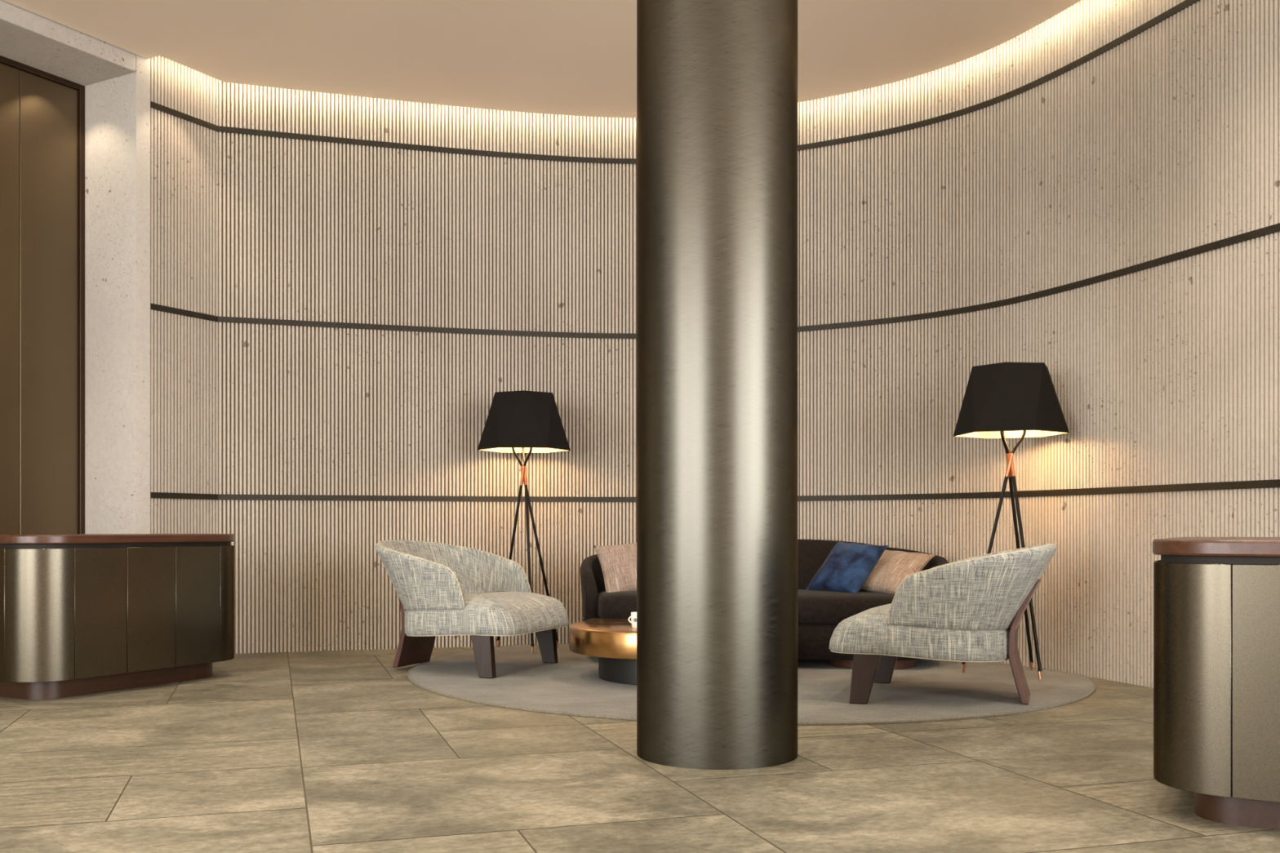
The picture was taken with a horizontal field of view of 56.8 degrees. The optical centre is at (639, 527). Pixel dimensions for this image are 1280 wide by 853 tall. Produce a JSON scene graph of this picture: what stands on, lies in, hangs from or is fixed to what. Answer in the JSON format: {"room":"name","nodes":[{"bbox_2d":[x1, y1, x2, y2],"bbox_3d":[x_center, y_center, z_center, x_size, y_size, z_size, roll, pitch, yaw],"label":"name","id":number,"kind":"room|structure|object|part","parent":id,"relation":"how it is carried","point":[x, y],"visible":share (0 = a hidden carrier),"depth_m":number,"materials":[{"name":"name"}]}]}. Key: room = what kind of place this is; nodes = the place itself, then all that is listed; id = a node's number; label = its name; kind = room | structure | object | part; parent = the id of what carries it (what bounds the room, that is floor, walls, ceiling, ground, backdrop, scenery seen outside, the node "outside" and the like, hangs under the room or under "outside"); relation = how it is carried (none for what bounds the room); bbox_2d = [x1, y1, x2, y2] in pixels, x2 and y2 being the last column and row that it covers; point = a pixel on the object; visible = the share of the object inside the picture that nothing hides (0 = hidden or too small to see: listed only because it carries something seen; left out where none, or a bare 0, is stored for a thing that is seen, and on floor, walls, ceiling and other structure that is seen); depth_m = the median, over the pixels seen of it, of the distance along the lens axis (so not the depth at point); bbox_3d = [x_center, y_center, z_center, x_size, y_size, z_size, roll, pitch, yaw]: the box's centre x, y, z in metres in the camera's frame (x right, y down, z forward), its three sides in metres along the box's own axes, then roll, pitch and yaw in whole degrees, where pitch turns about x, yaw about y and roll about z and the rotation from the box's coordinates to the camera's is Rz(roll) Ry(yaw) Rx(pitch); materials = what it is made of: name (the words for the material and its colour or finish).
{"room":"hotel lobby","nodes":[
{"label":"hotel lobby","id":0,"kind":"room"},
{"bbox_2d":[84,54,150,533],"bbox_3d":[-3.547,-1.210,7.699,0.963,4.120,0.094,0,0,29],"label":"wall","id":1,"kind":"structure","parent":0,"point":[117,108],"depth_m":7.51,"materials":[{"name":"concrete"}]},
{"bbox_2d":[0,0,135,85],"bbox_3d":[-4.582,-3.067,5.703,0.800,0.407,4.400,0,0,29],"label":"ceiling beam","id":2,"kind":"structure","parent":1,"relation":"attached to","point":[29,38],"depth_m":7.13,"materials":[{"name":"concrete"}]},
{"bbox_2d":[150,55,218,533],"bbox_3d":[-3.046,-1.210,7.813,0.200,4.120,0.592,0,0,29],"label":"wall","id":3,"kind":"structure","parent":0,"point":[184,154],"depth_m":7.73,"materials":[{"name":"concrete"}]},
{"bbox_2d":[3,0,1080,117],"bbox_3d":[-0.450,-2.990,2.280,13.900,0.050,12.560,0,0,0],"label":"ceiling","id":4,"kind":"structure","parent":0,"point":[561,57],"depth_m":7.19,"materials":[{"name":"paint"}]},
{"bbox_2d":[0,645,1279,852],"bbox_3d":[-0.779,0.850,0.821,17.994,0.001,18.364,0,0,-17],"label":"floor","id":5,"kind":"structure","parent":0,"point":[967,806],"depth_m":3.90,"materials":[{"name":"tile"}]},
{"bbox_2d":[0,533,235,699],"bbox_3d":[-2.898,0.442,6.430,0.746,0.816,1.352,0,0,29],"label":"reception desk","id":6,"kind":"object","parent":5,"relation":"on","point":[81,614],"visible":1,"depth_m":6.05,"materials":[{"name":"brown metal"}]},
{"bbox_3d":[-3.225,0.425,5.844,0.297,0.649,0.005,0,0,29],"label":"panel","id":7,"kind":"part","parent":6,"relation":"part of","materials":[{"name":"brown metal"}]},
{"bbox_3d":[-2.937,0.425,5.782,0.309,0.649,0.068,0,0,-16],"label":"corner panel","id":8,"kind":"part","parent":6,"relation":"part of","materials":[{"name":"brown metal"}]},
{"bbox_3d":[-2.725,0.425,5.987,0.005,0.649,0.299,0,0,29],"label":"panel","id":9,"kind":"part","parent":6,"relation":"part of","materials":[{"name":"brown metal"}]},
{"bbox_3d":[-2.578,0.425,6.251,0.005,0.649,0.299,0,0,29],"label":"panel","id":10,"kind":"part","parent":6,"relation":"part of","materials":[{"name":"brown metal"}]},
{"bbox_3d":[-2.431,0.425,6.515,0.005,0.649,0.299,0,0,29],"label":"panel","id":11,"kind":"part","parent":6,"relation":"part of","materials":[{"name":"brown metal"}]},
{"bbox_3d":[-2.368,0.425,6.803,0.068,0.649,0.309,0,0,-16],"label":"corner panel","id":12,"kind":"part","parent":6,"relation":"part of","materials":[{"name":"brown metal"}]},
{"bbox_2d":[636,0,797,769],"bbox_3d":[0.290,-1.058,4.462,0.604,3.815,0.604,0,0,0],"label":"column","id":13,"kind":"structure","parent":5,"relation":"on","point":[717,80],"depth_m":4.20,"materials":[{"name":"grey metal"}]},
{"bbox_2d":[407,643,1095,725],"bbox_3d":[0.576,0.843,6.858,3.901,0.012,3.536,0,0,0],"label":"area rug","id":14,"kind":"object","parent":5,"relation":"on","point":[932,690],"visible":0.6,"depth_m":6.15,"materials":[{"name":"carpet"}]},
{"bbox_2d":[375,540,568,678],"bbox_3d":[-1.043,0.456,7.114,1.052,0.762,0.934,0,0,22],"label":"armchair","id":15,"kind":"object","parent":14,"relation":"on","point":[442,589],"visible":1,"depth_m":6.81,"materials":[{"name":"grey fabric"}]},
{"bbox_3d":[-1.395,0.538,7.254,0.144,0.596,0.370,0,0,22],"label":"leg","id":16,"kind":"part","parent":15,"relation":"part of","materials":[{"name":"brown wood"}]},
{"bbox_3d":[-1.181,0.292,7.169,0.754,0.435,0.934,0,0,22],"label":"backrest","id":17,"kind":"part","parent":15,"relation":"part of","materials":[{"name":"grey fabric"}]},
{"bbox_3d":[-0.877,0.719,6.622,0.144,0.236,0.055,0,0,22],"label":"leg","id":18,"kind":"part","parent":15,"relation":"part of","materials":[{"name":"brown wood"}]},
{"bbox_3d":[-0.948,0.509,7.076,0.848,0.246,0.850,0,0,22],"label":"seat","id":19,"kind":"part","parent":15,"relation":"part of","materials":[{"name":"grey fabric"}]},
{"bbox_3d":[-0.584,0.719,7.355,0.144,0.236,0.055,0,0,22],"label":"leg","id":20,"kind":"part","parent":15,"relation":"part of","materials":[{"name":"brown wood"}]},
{"bbox_2d":[477,390,570,653],"bbox_3d":[-0.798,-0.041,8.150,0.638,1.758,0.580,0,0,0],"label":"floor lamp","id":21,"kind":"object","parent":14,"relation":"on","point":[523,421],"visible":0.95,"depth_m":7.97,"materials":[{"name":"black fabric"}]},
{"bbox_3d":[-0.908,0.248,8.236,0.261,1.090,0.019,0,0,42],"label":"leg","id":22,"kind":"part","parent":21,"relation":"part of","materials":[{"name":"black metal"}]},
{"bbox_3d":[-0.843,-0.544,8.133,0.084,0.244,0.017,0,0,-33],"label":"arm","id":23,"kind":"part","parent":21,"relation":"part of","materials":[{"name":"black metal"}]},
{"bbox_3d":[-0.803,-0.544,8.198,0.017,0.244,0.084,0,0,-18],"label":"arm","id":24,"kind":"part","parent":21,"relation":"part of","materials":[{"name":"black metal"}]},
{"bbox_3d":[-0.798,-0.727,8.150,0.638,0.387,0.580,0,0,0],"label":"lamp shade","id":25,"kind":"part","parent":21,"relation":"part of","materials":[{"name":"black fabric"}]},
{"bbox_3d":[-0.768,-0.544,8.112,0.084,0.244,0.017,0,0,40],"label":"arm","id":26,"kind":"part","parent":21,"relation":"part of","materials":[{"name":"black metal"}]},
{"bbox_3d":[-0.750,0.248,8.019,0.020,1.090,0.261,0,0,-16],"label":"leg","id":27,"kind":"part","parent":21,"relation":"part of","materials":[{"name":"black metal"}]},
{"bbox_3d":[-0.684,0.248,8.230,0.261,1.090,0.019,0,0,-31],"label":"leg","id":28,"kind":"part","parent":21,"relation":"part of","materials":[{"name":"black metal"}]},
{"bbox_2d":[568,617,636,684],"bbox_3d":[0.167,0.690,6.650,1.126,0.294,1.126,0,0,0],"label":"coffee table","id":29,"kind":"object","parent":14,"relation":"on","point":[613,641],"visible":0.27,"depth_m":6.32,"materials":[{"name":"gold metal"}]},
{"bbox_2d":[627,612,636,628],"bbox_3d":[-0.015,0.501,6.441,0.075,0.084,0.072,0,0,38],"label":"mug","id":30,"kind":"object","parent":29,"relation":"on","point":[633,615],"visible":0.55,"depth_m":6.41,"materials":[{"name":"ceramic"}]},
{"bbox_2d":[579,538,948,669],"bbox_3d":[0.766,0.455,7.535,2.358,0.762,1.014,0,0,10],"label":"sofa","id":31,"kind":"object","parent":14,"relation":"on","point":[820,612],"visible":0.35,"depth_m":7.21,"materials":[{"name":"brown fabric"}]},
{"bbox_2d":[593,542,636,592],"bbox_3d":[-0.070,0.260,7.619,0.414,0.378,0.232,0,0,-18],"label":"throw pillow","id":32,"kind":"object","parent":31,"relation":"on","point":[618,563],"visible":0.59,"depth_m":7.55,"materials":[{"name":"beige fabric"}]},
{"bbox_2d":[597,589,894,623],"bbox_3d":[0.747,0.482,7.424,2.100,0.174,0.785,0,0,10],"label":"seat cushion","id":33,"kind":"object","parent":31,"relation":"on","point":[814,606],"depth_m":7.00,"materials":[{"name":"brown fabric"}]},
{"bbox_3d":[0.788,0.337,7.658,2.357,0.526,0.761,0,0,10],"label":"backrest","id":34,"kind":"part","parent":31,"relation":"part of","materials":[{"name":"brown fabric"}]},
{"bbox_2d":[805,541,888,593],"bbox_3d":[1.300,0.250,7.450,0.289,0.331,0.437,0,0,-38],"label":"throw pillow","id":35,"kind":"object","parent":31,"relation":"on","point":[847,566],"visible":1,"depth_m":7.36,"materials":[{"name":"blue fabric"}]},
{"bbox_3d":[1.394,0.809,7.124,0.540,0.054,0.280,0,0,10],"label":"leg","id":36,"kind":"part","parent":31,"relation":"part of","materials":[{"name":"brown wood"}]},
{"bbox_2d":[859,549,936,594],"bbox_3d":[1.565,0.275,7.420,0.351,0.277,0.446,0,0,-42],"label":"throw pillow","id":37,"kind":"object","parent":31,"relation":"on","point":[892,567],"visible":0.73,"depth_m":7.33,"materials":[{"name":"beige fabric"}]},
{"bbox_2d":[829,543,1057,704],"bbox_3d":[1.522,0.456,5.904,1.052,0.762,0.934,0,0,20],"label":"armchair","id":38,"kind":"object","parent":14,"relation":"on","point":[972,609],"visible":1,"depth_m":5.53,"materials":[{"name":"grey fabric"}]},
{"bbox_3d":[1.074,0.719,5.645,0.144,0.236,0.055,0,0,20],"label":"leg","id":39,"kind":"part","parent":38,"relation":"part of","materials":[{"name":"brown wood"}]},
{"bbox_3d":[1.338,0.719,6.388,0.144,0.236,0.055,0,0,20],"label":"leg","id":40,"kind":"part","parent":38,"relation":"part of","materials":[{"name":"brown wood"}]},
{"bbox_3d":[1.427,0.509,5.938,0.848,0.246,0.850,0,0,20],"label":"seat","id":41,"kind":"part","parent":38,"relation":"part of","materials":[{"name":"grey fabric"}]},
{"bbox_3d":[1.663,0.292,5.854,0.754,0.435,0.934,0,0,20],"label":"backrest","id":42,"kind":"part","parent":38,"relation":"part of","materials":[{"name":"grey fabric"}]},
{"bbox_3d":[1.879,0.538,5.777,0.144,0.596,0.370,0,0,20],"label":"leg","id":43,"kind":"part","parent":38,"relation":"part of","materials":[{"name":"brown wood"}]},
{"bbox_2d":[953,362,1069,679],"bbox_3d":[2.118,-0.041,6.775,0.585,1.758,0.636,0,0,0],"label":"floor lamp","id":44,"kind":"object","parent":14,"relation":"on","point":[1003,401],"visible":0.99,"depth_m":6.58,"materials":[{"name":"black fabric"}]},
{"bbox_3d":[1.987,0.248,6.822,0.261,1.090,0.019,0,0,24],"label":"leg","id":45,"kind":"part","parent":44,"relation":"part of","materials":[{"name":"black metal"}]},
{"bbox_3d":[2.078,-0.544,6.749,0.017,0.244,0.084,0,0,45],"label":"arm","id":46,"kind":"part","parent":44,"relation":"part of","materials":[{"name":"black metal"}]},
{"bbox_3d":[2.111,-0.544,6.823,0.017,0.244,0.084,0,0,-20],"label":"arm","id":47,"kind":"part","parent":44,"relation":"part of","materials":[{"name":"black metal"}]},
{"bbox_3d":[2.118,-0.727,6.775,0.585,0.387,0.636,0,0,0],"label":"lamp shade","id":48,"kind":"part","parent":44,"relation":"part of","materials":[{"name":"black fabric"}]},
{"bbox_3d":[2.158,-0.544,6.748,0.084,0.244,0.017,0,0,22],"label":"arm","id":49,"kind":"part","parent":44,"relation":"part of","materials":[{"name":"black metal"}]},
{"bbox_3d":[2.213,0.248,6.877,0.261,1.090,0.019,0,0,-43],"label":"leg","id":50,"kind":"part","parent":44,"relation":"part of","materials":[{"name":"black metal"}]},
{"bbox_3d":[2.170,0.248,6.646,0.020,1.090,0.261,0,0,-18],"label":"leg","id":51,"kind":"part","parent":44,"relation":"part of","materials":[{"name":"black metal"}]},
{"bbox_2d":[1152,537,1279,830],"bbox_3d":[2.101,0.442,3.803,0.746,0.816,1.352,0,0,29],"label":"reception desk","id":52,"kind":"object","parent":5,"relation":"on","point":[1216,600],"visible":1,"depth_m":3.32,"materials":[{"name":"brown metal"}]},
{"bbox_3d":[1.570,0.425,3.429,0.068,0.649,0.309,0,0,-16],"label":"corner panel","id":53,"kind":"part","parent":52,"relation":"part of","materials":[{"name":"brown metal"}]},
{"bbox_3d":[1.774,0.425,3.217,0.297,0.649,0.005,0,0,29],"label":"panel","id":54,"kind":"part","parent":52,"relation":"part of","materials":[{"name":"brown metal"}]},
{"bbox_2d":[218,0,1279,688],"bbox_3d":[1.045,-1.210,7.118,7.808,4.120,2.641,0,0,32],"label":"wall","id":55,"kind":"structure","parent":0,"point":[1166,141],"depth_m":8.04,"materials":[{"name":"concrete"}]},
{"bbox_2d":[150,0,1199,164],"bbox_3d":[0.867,-2.686,6.977,7.580,0.038,2.766,0,0,28],"label":"trim","id":56,"kind":"structure","parent":55,"relation":"attached to","point":[1182,6],"depth_m":8.03,"materials":[{"name":"brown metal"}]},
{"bbox_2d":[150,222,1279,339],"bbox_3d":[0.867,-1.405,6.977,7.580,0.038,2.766,0,0,28],"label":"trim","id":57,"kind":"structure","parent":55,"relation":"attached to","point":[1268,230],"depth_m":7.92,"materials":[{"name":"brown metal"}]},
{"bbox_2d":[150,479,1279,502],"bbox_3d":[0.867,-0.208,6.977,7.580,0.038,2.766,0,0,28],"label":"trim","id":58,"kind":"structure","parent":55,"relation":"attached to","point":[1276,482],"depth_m":7.92,"materials":[{"name":"brown metal"}]},
{"bbox_3d":[-6.700,-1.210,1.904,2.793,4.120,4.145,0,0,0],"label":"wall","id":59,"kind":"structure","parent":0,"visible":0},
{"bbox_2d":[0,55,84,534],"bbox_3d":[-4.636,-1.006,5.905,0.100,3.713,4.700,0,0,29],"label":"door","id":60,"kind":"structure","parent":59,"relation":"in","point":[42,113],"depth_m":7.42,"materials":[{"name":"brown wood"}]},
{"bbox_3d":[-4.055,-0.988,6.917,0.030,3.676,0.894,0,0,29],"label":"panel","id":61,"kind":"part","parent":60,"relation":"part of","materials":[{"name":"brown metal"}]},
{"bbox_3d":[-3.739,-0.988,7.484,0.030,3.676,0.395,0,0,29],"label":"panel","id":62,"kind":"part","parent":60,"relation":"part of","materials":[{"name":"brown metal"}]}
]}

